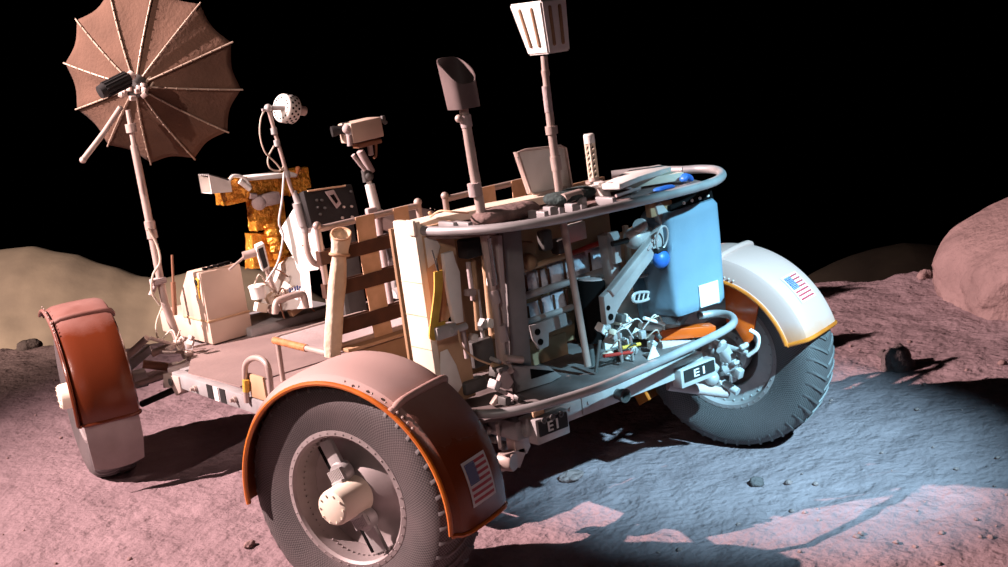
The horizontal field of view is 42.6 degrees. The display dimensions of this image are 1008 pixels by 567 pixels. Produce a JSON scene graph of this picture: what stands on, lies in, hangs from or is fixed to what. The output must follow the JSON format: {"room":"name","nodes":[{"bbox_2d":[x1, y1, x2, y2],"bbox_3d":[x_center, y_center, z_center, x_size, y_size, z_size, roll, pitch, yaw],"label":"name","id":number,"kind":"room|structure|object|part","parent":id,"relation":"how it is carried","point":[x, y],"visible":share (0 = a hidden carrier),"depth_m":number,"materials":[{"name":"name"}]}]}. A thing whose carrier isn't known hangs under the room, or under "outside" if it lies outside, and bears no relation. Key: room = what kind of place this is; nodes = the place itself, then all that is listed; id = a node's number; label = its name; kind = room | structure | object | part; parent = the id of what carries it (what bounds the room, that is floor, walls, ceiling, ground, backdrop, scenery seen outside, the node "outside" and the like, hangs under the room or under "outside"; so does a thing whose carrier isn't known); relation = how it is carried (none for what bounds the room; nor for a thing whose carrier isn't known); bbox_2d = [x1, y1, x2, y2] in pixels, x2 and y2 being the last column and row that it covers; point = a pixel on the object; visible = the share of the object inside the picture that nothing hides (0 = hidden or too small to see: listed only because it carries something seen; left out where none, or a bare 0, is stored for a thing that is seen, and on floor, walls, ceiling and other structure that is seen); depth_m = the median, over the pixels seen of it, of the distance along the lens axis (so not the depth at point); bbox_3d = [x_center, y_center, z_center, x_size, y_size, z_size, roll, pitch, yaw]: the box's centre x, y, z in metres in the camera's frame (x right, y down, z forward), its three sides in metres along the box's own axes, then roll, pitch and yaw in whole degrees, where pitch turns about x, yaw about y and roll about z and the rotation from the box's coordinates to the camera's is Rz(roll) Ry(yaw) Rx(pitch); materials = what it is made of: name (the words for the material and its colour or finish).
{"room":"moon surface","nodes":[
{"label":"moon surface","id":0,"kind":"room"},
{"bbox_2d":[0,246,325,348],"bbox_3d":[-5.606,1.297,16.472,7.708,3.723,6.000,-7,12,0],"label":"hill","id":1,"kind":"object","parent":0,"point":[32,278],"visible":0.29,"depth_m":15.57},
{"bbox_2d":[0,270,1007,566],"bbox_3d":[-0.449,3.471,7.618,16.905,6.053,19.460,-16,15,-36],"label":"ground","id":2,"kind":"structure","parent":0,"point":[650,483],"depth_m":5.28,"materials":[{"name":"grey soil"}]},
{"bbox_2d":[16,338,42,350],"bbox_3d":[-3.333,0.438,9.082,0.173,0.104,0.141,-16,15,-36],"label":"stone","id":3,"kind":"object","parent":2,"relation":"on","point":[28,344],"visible":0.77,"depth_m":9.04,"materials":[{"name":"grey stone"}]},
{"bbox_2d":[243,540,254,548],"bbox_3d":[-0.978,1.002,4.961,0.035,0.033,0.052,4,16,42],"label":"stone","id":4,"kind":"object","parent":2,"relation":"on","point":[248,544],"visible":1,"depth_m":4.95,"materials":[{"name":"grey stone"}]},
{"bbox_2d":[38,178,837,566],"bbox_3d":[-0.503,0.202,5.635,2.364,1.231,3.317,-16,15,-36],"label":"lunar rover","id":5,"kind":"object","parent":2,"relation":"on","point":[364,455],"visible":0.84,"depth_m":5.01,"materials":[{"name":"metal"}]},
{"bbox_3d":[-1.722,0.304,6.037,0.162,0.121,0.032,-4,13,18],"label":"suspension arm","id":6,"kind":"part","parent":5,"relation":"part of"},
{"bbox_3d":[-1.804,0.469,6.152,0.210,0.209,0.209,-13,13,-25],"label":"drive motor","id":7,"kind":"part","parent":5,"relation":"part of","materials":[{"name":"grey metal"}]},
{"bbox_3d":[-1.666,0.452,6.053,0.192,0.074,0.026,-4,12,16],"label":"arm","id":8,"kind":"part","parent":5,"relation":"part of"},
{"bbox_2d":[63,0,242,349],"bbox_3d":[-1.721,-0.546,6.226,0.855,1.725,0.660,-16,15,-36],"label":"dish antenna","id":9,"kind":"object","parent":5,"relation":"attached to","point":[157,81],"visible":1,"depth_m":6.08,"materials":[{"name":"brown fabric"}]},
{"bbox_3d":[-1.797,-0.668,5.770,0.029,0.226,0.260,3,16,41],"label":"pointing handle","id":10,"kind":"part","parent":9,"relation":"part of","materials":[{"name":"white metal"}]},
{"bbox_3d":[-1.622,0.009,6.330,0.059,0.296,0.024,-16,15,-36],"label":"whip rod","id":11,"kind":"part","parent":9,"relation":"part of","materials":[{"name":"metal"}]},
{"bbox_3d":[-1.624,0.531,6.095,0.276,0.122,0.032,0,14,32],"label":"arm","id":12,"kind":"part","parent":5,"relation":"part of","materials":[{"name":"black paint"}]},
{"bbox_3d":[-1.595,0.300,6.113,0.159,0.078,0.033,-9,12,-5],"label":"suspension arm","id":13,"kind":"part","parent":5,"relation":"part of"},
{"bbox_3d":[-1.615,0.426,6.215,0.442,0.104,0.055,-11,13,-18],"label":"axle arm","id":14,"kind":"part","parent":5,"relation":"part of"},
{"bbox_3d":[-1.567,0.384,6.080,0.068,0.025,0.020,-12,13,-19],"label":"damper rod","id":15,"kind":"part","parent":5,"relation":"part of","materials":[{"name":"silver metal"}]},
{"bbox_3d":[-1.362,0.462,5.655,0.030,0.028,0.028,-16,15,-36],"label":"knob","id":16,"kind":"part","parent":5,"relation":"part of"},
{"bbox_2d":[160,261,251,343],"bbox_3d":[-1.526,0.069,6.476,0.232,0.368,0.583,-16,15,-36],"label":"box","id":17,"kind":"object","parent":5,"relation":"on","point":[213,309],"visible":0.99,"depth_m":6.27,"materials":[{"name":"beige paint"}]},
{"bbox_3d":[-1.263,0.466,5.552,0.004,0.062,0.050,-16,15,-36],"label":"stripe panel","id":18,"kind":"part","parent":5,"relation":"part of","materials":[{"name":"black paint"}]},
{"bbox_3d":[-1.225,0.471,5.505,0.004,0.062,0.039,-16,15,-36],"label":"stripe panel","id":19,"kind":"part","parent":5,"relation":"part of","materials":[{"name":"white paint"}]},
{"bbox_3d":[-1.188,0.476,5.458,0.004,0.062,0.049,-16,15,-36],"label":"stripe panel","id":20,"kind":"part","parent":5,"relation":"part of","materials":[{"name":"black paint"}]},
{"bbox_3d":[-1.124,0.483,5.354,0.030,0.028,0.028,-16,15,-36],"label":"knob","id":21,"kind":"part","parent":5,"relation":"part of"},
{"bbox_2d":[198,166,310,310],"bbox_3d":[-1.173,-0.220,6.368,0.578,0.759,0.190,-16,15,-36],"label":"television camera","id":22,"kind":"object","parent":5,"relation":"on","point":[261,192],"visible":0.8,"depth_m":6.33,"materials":[{"name":"gold metal"}]},
{"bbox_2d":[198,173,231,193],"bbox_3d":[-1.367,-0.479,6.134,0.120,0.109,0.112,-16,15,-36],"label":"hood","id":23,"kind":"object","parent":22,"relation":"attached to","point":[209,183],"depth_m":6.12,"materials":[{"name":"white paint"}]},
{"bbox_3d":[-1.267,-0.479,6.176,0.124,0.095,0.028,-16,15,-36],"label":"zoom motor","id":24,"kind":"part","parent":22,"relation":"part of","materials":[{"name":"white paint"}]},
{"bbox_3d":[-1.167,-0.409,6.295,0.156,0.092,0.081,-16,15,-36],"label":"pan tilt motor","id":25,"kind":"part","parent":22,"relation":"part of","materials":[{"name":"white metal"}]},
{"bbox_2d":[228,241,283,310],"bbox_3d":[-1.189,-0.009,6.228,0.083,0.357,0.269,1,15,35],"label":"controller","id":26,"kind":"object","parent":5,"relation":"on","point":[259,250],"visible":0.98,"depth_m":6.21,"materials":[{"name":"white paint"}]},
{"bbox_3d":[-1.172,-0.131,6.251,0.050,0.134,0.102,-11,12,-16],"label":"frame","id":27,"kind":"part","parent":26,"relation":"part of","materials":[{"name":"white paint"}]},
{"bbox_3d":[-1.121,0.028,6.303,0.024,0.237,0.094,-1,13,27],"label":"post","id":28,"kind":"part","parent":26,"relation":"part of","materials":[{"name":"silver metal"}]},
{"bbox_3d":[-0.987,0.415,5.186,0.012,0.100,0.130,-16,15,-36],"label":"guard plate","id":29,"kind":"part","parent":5,"relation":"part of","materials":[{"name":"beige paint"}]},
{"bbox_2d":[245,301,326,336],"bbox_3d":[-1.150,0.173,6.584,0.500,0.050,0.360,-16,15,-36],"label":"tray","id":30,"kind":"object","parent":5,"relation":"on","point":[262,323],"depth_m":6.45,"materials":[{"name":"grey metal"}]},
{"bbox_3d":[-0.320,0.322,5.478,1.320,0.006,0.860,-16,15,-36],"label":"floor panel","id":31,"kind":"part","parent":5,"relation":"part of","materials":[{"name":"grey metal"}]},
{"bbox_3d":[-0.897,0.249,6.179,1.346,0.006,0.922,-16,15,-36],"label":"floor panel","id":32,"kind":"part","parent":5,"relation":"part of","materials":[{"name":"grey metal"}]},
{"bbox_2d":[259,93,328,281],"bbox_3d":[-0.969,-0.276,5.866,0.356,1.153,0.138,-16,15,-36],"label":"antenna","id":33,"kind":"object","parent":5,"relation":"on","point":[286,108],"visible":0.97,"depth_m":5.80,"materials":[{"name":"grey metal"}]},
{"bbox_3d":[-0.951,-0.241,6.088,0.105,0.356,0.325,-16,15,-36],"label":"panel","id":34,"kind":"part","parent":5,"relation":"part of","materials":[{"name":"white paint"}]},
{"bbox_2d":[324,227,351,357],"bbox_3d":[-0.630,0.036,4.899,0.185,0.487,0.074,-12,13,-22],"label":"tube","id":35,"kind":"object","parent":5,"relation":"hanging from","point":[340,236],"visible":0.98,"depth_m":4.87,"materials":[{"name":"beige metal"}]},
{"bbox_3d":[-0.728,-0.027,6.077,0.100,0.520,0.080,-16,15,-36],"label":"console post","id":36,"kind":"part","parent":5,"relation":"part of","materials":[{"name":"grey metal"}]},
{"bbox_3d":[-0.649,0.032,5.306,0.504,0.706,0.566,-16,15,-36],"label":"seat","id":37,"kind":"part","parent":5,"relation":"part of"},
{"bbox_3d":[-0.497,0.335,5.713,1.430,0.100,2.645,-16,15,-36],"label":"chassis frame","id":38,"kind":"part","parent":5,"relation":"part of","materials":[{"name":"grey metal"}]},
{"bbox_2d":[330,115,393,303],"bbox_3d":[-0.591,-0.249,5.897,0.263,1.002,0.116,-16,15,-36],"label":"film camera","id":39,"kind":"object","parent":5,"relation":"on","point":[359,130],"visible":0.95,"depth_m":5.80,"materials":[{"name":"beige paint"}]},
{"bbox_3d":[-0.635,-0.543,5.799,0.127,0.117,0.058,-16,15,-36],"label":"tilt arm","id":40,"kind":"part","parent":39,"relation":"part of"},
{"bbox_3d":[-0.594,-0.402,5.862,0.064,0.163,0.059,-16,15,-36],"label":"post","id":41,"kind":"part","parent":39,"relation":"part of","materials":[{"name":"white metal"}]},
{"bbox_3d":[-0.555,-0.053,5.913,0.041,0.605,0.091,0,14,31],"label":"post","id":42,"kind":"part","parent":39,"relation":"part of","materials":[{"name":"white metal"}]},
{"bbox_3d":[-0.591,0.097,7.062,0.210,0.209,0.209,-13,13,-25],"label":"drive motor","id":43,"kind":"part","parent":5,"relation":"part of","materials":[{"name":"grey metal"}]},
{"bbox_3d":[-0.537,0.084,7.088,0.018,0.432,0.432,-13,13,-25],"label":"backing plate","id":44,"kind":"part","parent":5,"relation":"part of","materials":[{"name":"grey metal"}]},
{"bbox_3d":[-0.182,-0.106,5.665,0.504,0.706,0.566,-16,15,-36],"label":"seat","id":45,"kind":"part","parent":5,"relation":"part of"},
{"bbox_2d":[541,411,563,423],"bbox_3d":[0.168,0.463,4.473,0.102,0.024,0.007,-16,15,-36],"label":"socket","id":46,"kind":"object","parent":5,"relation":"attached to","point":[556,417],"depth_m":4.48,"materials":[{"name":"grey metal"}]},
{"bbox_3d":[0.171,0.488,4.484,0.129,0.054,0.006,-16,15,-36],"label":"reflector panel","id":47,"kind":"part","parent":5,"relation":"part of","materials":[{"name":"black paint"}]},
{"bbox_2d":[388,165,737,422],"bbox_3d":[0.243,0.013,4.775,1.378,0.736,0.802,-16,15,-36],"label":"pallet","id":48,"kind":"object","parent":5,"relation":"on","point":[545,369],"depth_m":4.66,"materials":[{"name":"grey metal"}]},
{"bbox_3d":[-0.297,0.109,4.548,0.028,0.670,0.130,-16,15,-36],"label":"corner post","id":49,"kind":"part","parent":48,"relation":"part of","materials":[{"name":"beige paint"}]},
{"bbox_2d":[428,250,445,340],"bbox_3d":[-0.239,0.038,4.441,0.103,0.311,0.021,-16,15,-36],"label":"strap","id":50,"kind":"object","parent":48,"relation":"hanging from","point":[436,310],"visible":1,"depth_m":4.44,"materials":[{"name":"yellow fabric"}]},
{"bbox_3d":[-0.235,-0.077,4.423,0.020,0.081,0.005,-16,15,-36],"label":"cord","id":51,"kind":"part","parent":50,"relation":"part of","materials":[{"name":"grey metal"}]},
{"bbox_2d":[428,210,468,217],"bbox_3d":[-0.214,-0.244,4.479,0.160,0.038,0.123,-2,13,23],"label":"cord","id":52,"kind":"object","parent":48,"relation":"on","point":[438,211],"visible":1,"depth_m":4.44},
{"bbox_3d":[-0.138,0.203,4.518,0.020,0.121,0.018,-16,15,-36],"label":"latch rod","id":53,"kind":"part","parent":48,"relation":"part of","materials":[{"name":"silver metal"}]},
{"bbox_3d":[-0.121,-0.009,4.663,0.019,0.141,0.018,-16,15,-36],"label":"stored rod","id":54,"kind":"part","parent":48,"relation":"part of","materials":[{"name":"silver metal"}]},
{"bbox_2d":[436,57,507,364],"bbox_3d":[-0.091,-0.219,4.433,0.121,1.115,0.110,-16,15,-36],"label":"scoop","id":55,"kind":"object","parent":48,"relation":"attached to","point":[458,79],"visible":0.99,"depth_m":4.38,"materials":[{"name":"metal"}]},
{"bbox_2d":[436,57,479,109],"bbox_3d":[-0.153,-0.675,4.334,0.117,0.175,0.110,-16,15,-36],"label":"hood","id":56,"kind":"object","parent":55,"relation":"attached to","point":[458,79],"depth_m":4.32,"materials":[{"name":"paint"}]},
{"bbox_3d":[-0.105,0.024,4.679,0.042,0.295,0.020,-16,15,-36],"label":"stored rod","id":57,"kind":"part","parent":48,"relation":"part of","materials":[{"name":"silver metal"}]},
{"bbox_2d":[457,330,501,367],"bbox_3d":[-0.079,0.230,4.483,0.149,0.169,0.036,-11,13,-18],"label":"cable","id":58,"kind":"object","parent":48,"relation":"attached to","point":[492,364],"visible":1,"depth_m":4.46,"materials":[{"name":"brown rubber"}]},
{"bbox_3d":[-0.086,0.124,4.706,0.018,0.207,0.016,-16,15,-36],"label":"stored rod","id":59,"kind":"part","parent":48,"relation":"part of","materials":[{"name":"grey metal"}]},
{"bbox_3d":[-0.058,0.043,4.719,0.036,0.300,0.024,-16,15,-36],"label":"stored rod","id":60,"kind":"part","parent":48,"relation":"part of","materials":[{"name":"beige paint"}]},
{"bbox_3d":[-0.003,0.330,4.498,0.074,0.087,0.020,-16,15,-36],"label":"foot plate","id":61,"kind":"part","parent":48,"relation":"part of","materials":[{"name":"grey metal"}]},
{"bbox_2d":[470,201,539,224],"bbox_3d":[0.007,-0.246,4.519,0.296,0.060,0.124,-16,15,-36],"label":"roll","id":62,"kind":"object","parent":48,"relation":"on","point":[518,210],"visible":0.88,"depth_m":4.46,"materials":[{"name":"fabric"}]},
{"bbox_3d":[0.041,0.092,4.665,0.126,0.578,0.025,-16,15,-36],"label":"upright plate","id":63,"kind":"part","parent":48,"relation":"part of","materials":[{"name":"grey metal"}]},
{"bbox_2d":[524,275,528,291],"bbox_3d":[0.049,0.017,4.821,0.069,0.090,0.053,-16,15,-36],"label":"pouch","id":64,"kind":"object","parent":48,"relation":"on","point":[526,283],"visible":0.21,"depth_m":4.82,"materials":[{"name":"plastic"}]},
{"bbox_2d":[524,269,542,295],"bbox_3d":[0.097,0.002,4.859,0.076,0.099,0.055,-16,15,-36],"label":"pouch","id":65,"kind":"object","parent":48,"relation":"on","point":[532,280],"visible":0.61,"depth_m":4.85,"materials":[{"name":"fabric"}]},
{"bbox_2d":[527,300,543,321],"bbox_3d":[0.106,0.111,4.876,0.076,0.083,0.052,-16,15,-36],"label":"pouch","id":66,"kind":"object","parent":48,"relation":"on","point":[534,309],"visible":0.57,"depth_m":4.86,"materials":[{"name":"fabric"}]},
{"bbox_2d":[513,145,572,195],"bbox_3d":[0.151,-0.419,4.785,0.255,0.190,0.030,-16,15,-36],"label":"pan","id":67,"kind":"object","parent":48,"relation":"on","point":[534,164],"visible":0.86,"depth_m":4.77,"materials":[{"name":"white paint"}]},
{"bbox_2d":[536,268,551,291],"bbox_3d":[0.140,-0.010,4.892,0.053,0.092,0.056,-16,15,-36],"label":"pouch","id":68,"kind":"object","parent":48,"relation":"on","point":[544,281],"visible":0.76,"depth_m":4.88,"materials":[{"name":"fabric"}]},
{"bbox_2d":[541,294,555,319],"bbox_3d":[0.165,0.089,4.921,0.048,0.092,0.053,-16,15,-36],"label":"pouch","id":69,"kind":"object","parent":48,"relation":"on","point":[548,305],"visible":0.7,"depth_m":4.90,"materials":[{"name":"fabric"}]},
{"bbox_3d":[0.164,0.273,5.031,0.222,0.128,0.010,-16,15,-36],"label":"tan panel","id":70,"kind":"part","parent":48,"relation":"part of","materials":[{"name":"paint"}]},
{"bbox_2d":[510,0,591,366],"bbox_3d":[0.191,-0.336,4.628,0.151,1.328,0.181,-16,15,-36],"label":"mast","id":71,"kind":"object","parent":48,"relation":"attached to","point":[542,25],"visible":0.9,"depth_m":4.50,"materials":[{"name":"white metal"}]},
{"bbox_2d":[546,260,566,283],"bbox_3d":[0.194,-0.033,4.933,0.077,0.101,0.055,-16,15,-36],"label":"pouch","id":72,"kind":"object","parent":48,"relation":"on","point":[555,269],"visible":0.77,"depth_m":4.92,"materials":[{"name":"fabric"}]},
{"bbox_2d":[550,289,569,312],"bbox_3d":[0.207,0.071,4.954,0.071,0.093,0.054,-16,15,-36],"label":"pouch","id":73,"kind":"object","parent":48,"relation":"on","point":[560,301],"visible":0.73,"depth_m":4.94,"materials":[{"name":"fabric"}]},
{"bbox_2d":[426,180,699,238],"bbox_3d":[0.225,-0.284,4.743,1.155,0.008,0.540,-16,15,-36],"label":"tray","id":74,"kind":"object","parent":48,"relation":"on","point":[646,188],"depth_m":4.61,"materials":[{"name":"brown metal"}]},
{"bbox_2d":[561,260,568,278],"bbox_3d":[0.238,-0.044,4.967,0.043,0.093,0.055,-16,15,-36],"label":"pouch","id":75,"kind":"object","parent":48,"relation":"on","point":[564,260],"visible":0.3,"depth_m":4.95,"materials":[{"name":"fabric"}]},
{"bbox_2d":[543,186,596,205],"bbox_3d":[0.233,-0.312,4.605,0.202,0.049,0.121,-16,15,-36],"label":"bundle","id":76,"kind":"object","parent":48,"relation":"on","point":[555,198],"visible":0.88,"depth_m":4.55,"materials":[{"name":"grey fabric"}]},
{"bbox_3d":[0.284,-0.309,4.698,1.261,0.033,0.664,-16,15,-36],"label":"rail","id":77,"kind":"part","parent":48,"relation":"part of","materials":[{"name":"grey metal"}]},
{"bbox_2d":[561,188,586,207],"bbox_3d":[0.248,-0.290,4.564,0.097,0.078,0.044,-16,15,-36],"label":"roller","id":78,"kind":"object","parent":48,"relation":"on","point":[567,195],"visible":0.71,"depth_m":4.56,"materials":[{"name":"grey metal"}]},
{"bbox_3d":[0.276,-0.200,5.025,0.100,0.070,0.020,-16,15,-36],"label":"pale panel","id":79,"kind":"part","parent":48,"relation":"part of","materials":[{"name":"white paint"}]},
{"bbox_2d":[573,252,591,275],"bbox_3d":[0.295,-0.064,5.009,0.084,0.102,0.053,-16,15,-36],"label":"pouch","id":80,"kind":"object","parent":48,"relation":"on","point":[581,264],"visible":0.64,"depth_m":4.99,"materials":[{"name":"fabric"}]},
{"bbox_2d":[567,277,604,365],"bbox_3d":[0.301,0.142,4.910,0.146,0.345,0.209,-16,15,-36],"label":"canister","id":81,"kind":"object","parent":48,"relation":"on","point":[590,288],"visible":0.77,"depth_m":4.81,"materials":[{"name":"grey metal"}]},
{"bbox_3d":[0.323,-0.015,4.850,0.094,0.020,0.096,-16,15,-36],"label":"lid","id":82,"kind":"part","parent":81,"relation":"part of","materials":[{"name":"white metal"}]},
{"bbox_2d":[583,133,602,183],"bbox_3d":[0.334,-0.477,4.925,0.067,0.188,0.067,-16,15,-36],"label":"handle","id":83,"kind":"object","parent":48,"relation":"on","point":[589,139],"visible":0.94,"depth_m":4.92,"materials":[{"name":"beige paint"}]},
{"bbox_2d":[584,246,601,269],"bbox_3d":[0.352,-0.084,5.053,0.091,0.112,0.053,-16,15,-36],"label":"pouch","id":84,"kind":"object","parent":48,"relation":"on","point":[594,252],"visible":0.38,"depth_m":5.03,"materials":[{"name":"fabric"}]},
{"bbox_3d":[0.346,0.267,4.758,0.051,0.117,0.014,-16,15,-36],"label":"mechanism rod","id":85,"kind":"part","parent":48,"relation":"part of","materials":[{"name":"grey metal"}]},
{"bbox_3d":[0.313,-0.336,4.731,0.181,0.060,0.060,-16,15,-36],"label":"white bracket","id":86,"kind":"part","parent":48,"relation":"part of","materials":[{"name":"white metal"}]},
{"bbox_3d":[0.389,0.281,4.668,1.364,0.031,0.482,-14,14,-29],"label":"rail","id":87,"kind":"part","parent":48,"relation":"part of","materials":[{"name":"grey metal"}]},
{"bbox_3d":[0.403,-0.074,4.928,0.050,0.238,0.050,-16,15,-36],"label":"channel post","id":88,"kind":"part","parent":48,"relation":"part of","materials":[{"name":"grey metal"}]},
{"bbox_3d":[0.459,-0.121,5.314,0.303,0.191,0.010,-16,15,-36],"label":"tan panel","id":89,"kind":"part","parent":48,"relation":"part of","materials":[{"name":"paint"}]},
{"bbox_3d":[0.426,0.263,4.822,0.144,0.037,0.014,-16,15,-36],"label":"mechanism rod","id":90,"kind":"part","parent":48,"relation":"part of","materials":[{"name":"red metal"}]},
{"bbox_3d":[0.460,0.161,5.134,0.197,0.247,0.020,-16,15,-36],"label":"pale panel","id":91,"kind":"part","parent":48,"relation":"part of","materials":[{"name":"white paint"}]},
{"bbox_3d":[0.433,0.234,4.824,0.016,0.125,0.014,-16,15,-36],"label":"mechanism rod","id":92,"kind":"part","parent":48,"relation":"part of","materials":[{"name":"metal"}]},
{"bbox_3d":[0.440,-0.354,4.737,0.146,0.060,0.026,-16,15,-36],"label":"brace strip","id":93,"kind":"part","parent":48,"relation":"part of","materials":[{"name":"white metal"}]},
{"bbox_3d":[0.480,0.243,4.863,0.016,0.095,0.014,-16,15,-36],"label":"mechanism rod","id":94,"kind":"part","parent":48,"relation":"part of","materials":[{"name":"metal"}]},
{"bbox_3d":[0.478,0.235,4.860,0.095,0.023,0.014,-16,15,-36],"label":"mechanism rod","id":95,"kind":"part","parent":48,"relation":"part of","materials":[{"name":"yellow metal"}]},
{"bbox_2d":[599,202,667,324],"bbox_3d":[0.492,-0.081,4.742,0.384,0.387,0.048,-16,15,-36],"label":"lever arm","id":96,"kind":"object","parent":48,"relation":"attached to","point":[611,298],"visible":0.92,"depth_m":4.71,"materials":[{"name":"grey metal"}]},
{"bbox_2d":[610,218,668,248],"bbox_3d":[0.501,-0.174,4.775,0.199,0.124,0.160,-16,15,-36],"label":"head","id":97,"kind":"object","parent":96,"relation":"attached to","point":[639,232],"visible":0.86,"depth_m":4.78},
{"bbox_2d":[652,246,669,268],"bbox_3d":[0.582,-0.095,4.792,0.072,0.080,0.058,-16,15,-36],"label":"ball","id":98,"kind":"object","parent":96,"relation":"attached to","point":[661,258],"visible":1,"depth_m":4.77,"materials":[{"name":"plastic"}]},
{"bbox_2d":[602,165,670,189],"bbox_3d":[0.483,-0.400,4.853,0.156,0.022,0.422,2,15,38],"label":"tool case","id":99,"kind":"object","parent":48,"relation":"on","point":[630,177],"visible":1,"depth_m":4.81,"materials":[{"name":"white paint"}]},
{"bbox_3d":[0.526,0.048,4.904,0.121,0.050,0.012,-16,15,-36],"label":"loop handle","id":100,"kind":"part","parent":48,"relation":"part of","materials":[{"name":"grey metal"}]},
{"bbox_3d":[0.525,-0.046,4.893,0.121,0.050,0.012,-16,15,-36],"label":"loop handle","id":101,"kind":"part","parent":48,"relation":"part of","materials":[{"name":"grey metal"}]},
{"bbox_3d":[0.572,0.143,4.926,0.107,0.062,0.014,-16,15,-36],"label":"mechanism rod","id":102,"kind":"part","parent":48,"relation":"part of","materials":[{"name":"white paint"}]},
{"bbox_2d":[653,185,674,191],"bbox_3d":[0.587,-0.350,4.744,0.105,0.018,0.037,-16,15,-36],"label":"liner","id":103,"kind":"object","parent":48,"relation":"on","point":[665,187],"visible":0.98,"depth_m":4.72,"materials":[{"name":"plastic"}]},
{"bbox_2d":[627,190,723,318],"bbox_3d":[0.645,-0.094,4.971,0.322,0.500,0.279,-16,15,-36],"label":"case","id":104,"kind":"object","parent":48,"relation":"hanging from","point":[692,280],"visible":0.86,"depth_m":4.87,"materials":[{"name":"plastic"}]},
{"bbox_3d":[0.682,-0.312,4.907,0.237,0.047,0.090,-16,15,-36],"label":"hanger plate","id":105,"kind":"part","parent":104,"relation":"part of","materials":[{"name":"black metal"}]},
{"bbox_2d":[679,173,693,181],"bbox_3d":[0.686,-0.397,4.856,0.058,0.038,0.037,-16,15,-36],"label":"tab","id":106,"kind":"object","parent":48,"relation":"on","point":[684,177],"visible":1,"depth_m":4.84,"materials":[{"name":"plastic"}]},
{"bbox_2d":[613,389,630,402],"bbox_3d":[0.405,0.402,4.729,0.051,0.051,0.122,-16,15,-36],"label":"socket","id":107,"kind":"object","parent":5,"relation":"attached to","point":[623,395],"depth_m":4.70,"materials":[{"name":"grey metal"}]},
{"bbox_3d":[0.666,0.177,5.083,0.299,0.114,0.032,-12,13,-21],"label":"arm","id":108,"kind":"part","parent":5,"relation":"part of","materials":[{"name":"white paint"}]},
{"bbox_3d":[0.770,0.419,5.125,0.259,0.121,0.044,-10,12,-11],"label":"arm","id":109,"kind":"part","parent":5,"relation":"part of"},
{"bbox_3d":[0.745,0.333,4.927,0.166,0.044,0.006,-16,15,-36],"label":"reflector panel","id":110,"kind":"part","parent":5,"relation":"part of","materials":[{"name":"black paint"}]},
{"bbox_3d":[0.844,0.320,5.101,0.184,0.169,0.103,0,14,31],"label":"steering motor","id":111,"kind":"part","parent":5,"relation":"part of","materials":[{"name":"grey metal"}]},
{"bbox_3d":[0.870,0.293,5.240,0.209,0.209,0.210,2,15,38],"label":"drive motor","id":112,"kind":"part","parent":5,"relation":"part of","materials":[{"name":"grey metal"}]},
{"bbox_3d":[0.907,0.279,5.285,0.432,0.432,0.018,2,15,38],"label":"backing plate","id":113,"kind":"part","parent":5,"relation":"part of","materials":[{"name":"grey metal"}]},
{"bbox_2d":[2,330,1007,566],"bbox_3d":[-1.242,0.968,6.962,7.957,0.720,4.343,0,14,31],"label":"gravel","id":114,"kind":"object","parent":2,"relation":"on","point":[1001,362],"visible":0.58,"depth_m":4.65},
{"bbox_2d":[559,469,584,482],"bbox_3d":[0.274,0.779,5.222,0.119,0.039,0.094,-16,15,-36],"label":"stone","id":115,"kind":"object","parent":2,"relation":"on","point":[571,475],"visible":1,"depth_m":5.20,"materials":[{"name":"grey stone"}]},
{"bbox_2d":[749,476,763,486],"bbox_3d":[0.961,0.760,4.914,0.058,0.046,0.057,-6,12,9],"label":"stone","id":116,"kind":"object","parent":2,"relation":"on","point":[754,481],"visible":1,"depth_m":4.90,"materials":[{"name":"grey stone"}]},
{"bbox_2d":[877,349,885,358],"bbox_3d":[1.845,0.347,6.287,0.072,0.054,0.059,-16,15,-36],"label":"stone","id":117,"kind":"object","parent":2,"relation":"on","point":[882,351],"visible":0.43,"depth_m":6.27,"materials":[{"name":"grey stone"}]},
{"bbox_2d":[881,343,914,372],"bbox_3d":[1.863,0.374,6.110,0.157,0.180,0.162,-3,13,21],"label":"stone","id":118,"kind":"object","parent":2,"relation":"on","point":[897,359],"visible":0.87,"depth_m":6.05,"materials":[{"name":"grey stone"}]},
{"bbox_2d":[916,269,932,279],"bbox_3d":[2.509,-0.047,7.701,0.120,0.072,0.082,-16,15,-36],"label":"stone","id":119,"kind":"object","parent":2,"relation":"on","point":[924,274],"visible":0.98,"depth_m":7.67,"materials":[{"name":"grey stone"}]},
{"bbox_2d":[932,197,1007,320],"bbox_3d":[3.339,-0.210,7.081,1.877,1.237,1.144,-8,12,-1],"label":"boulder","id":120,"kind":"object","parent":2,"relation":"on","point":[970,264],"visible":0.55,"depth_m":7.04,"materials":[{"name":"grey stone"}]},
{"bbox_2d":[807,243,938,282],"bbox_3d":[5.590,1.063,16.220,4.359,3.333,6.000,-7,12,0],"label":"hill","id":121,"kind":"object","parent":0,"point":[881,263],"visible":0.16,"depth_m":15.62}
]}

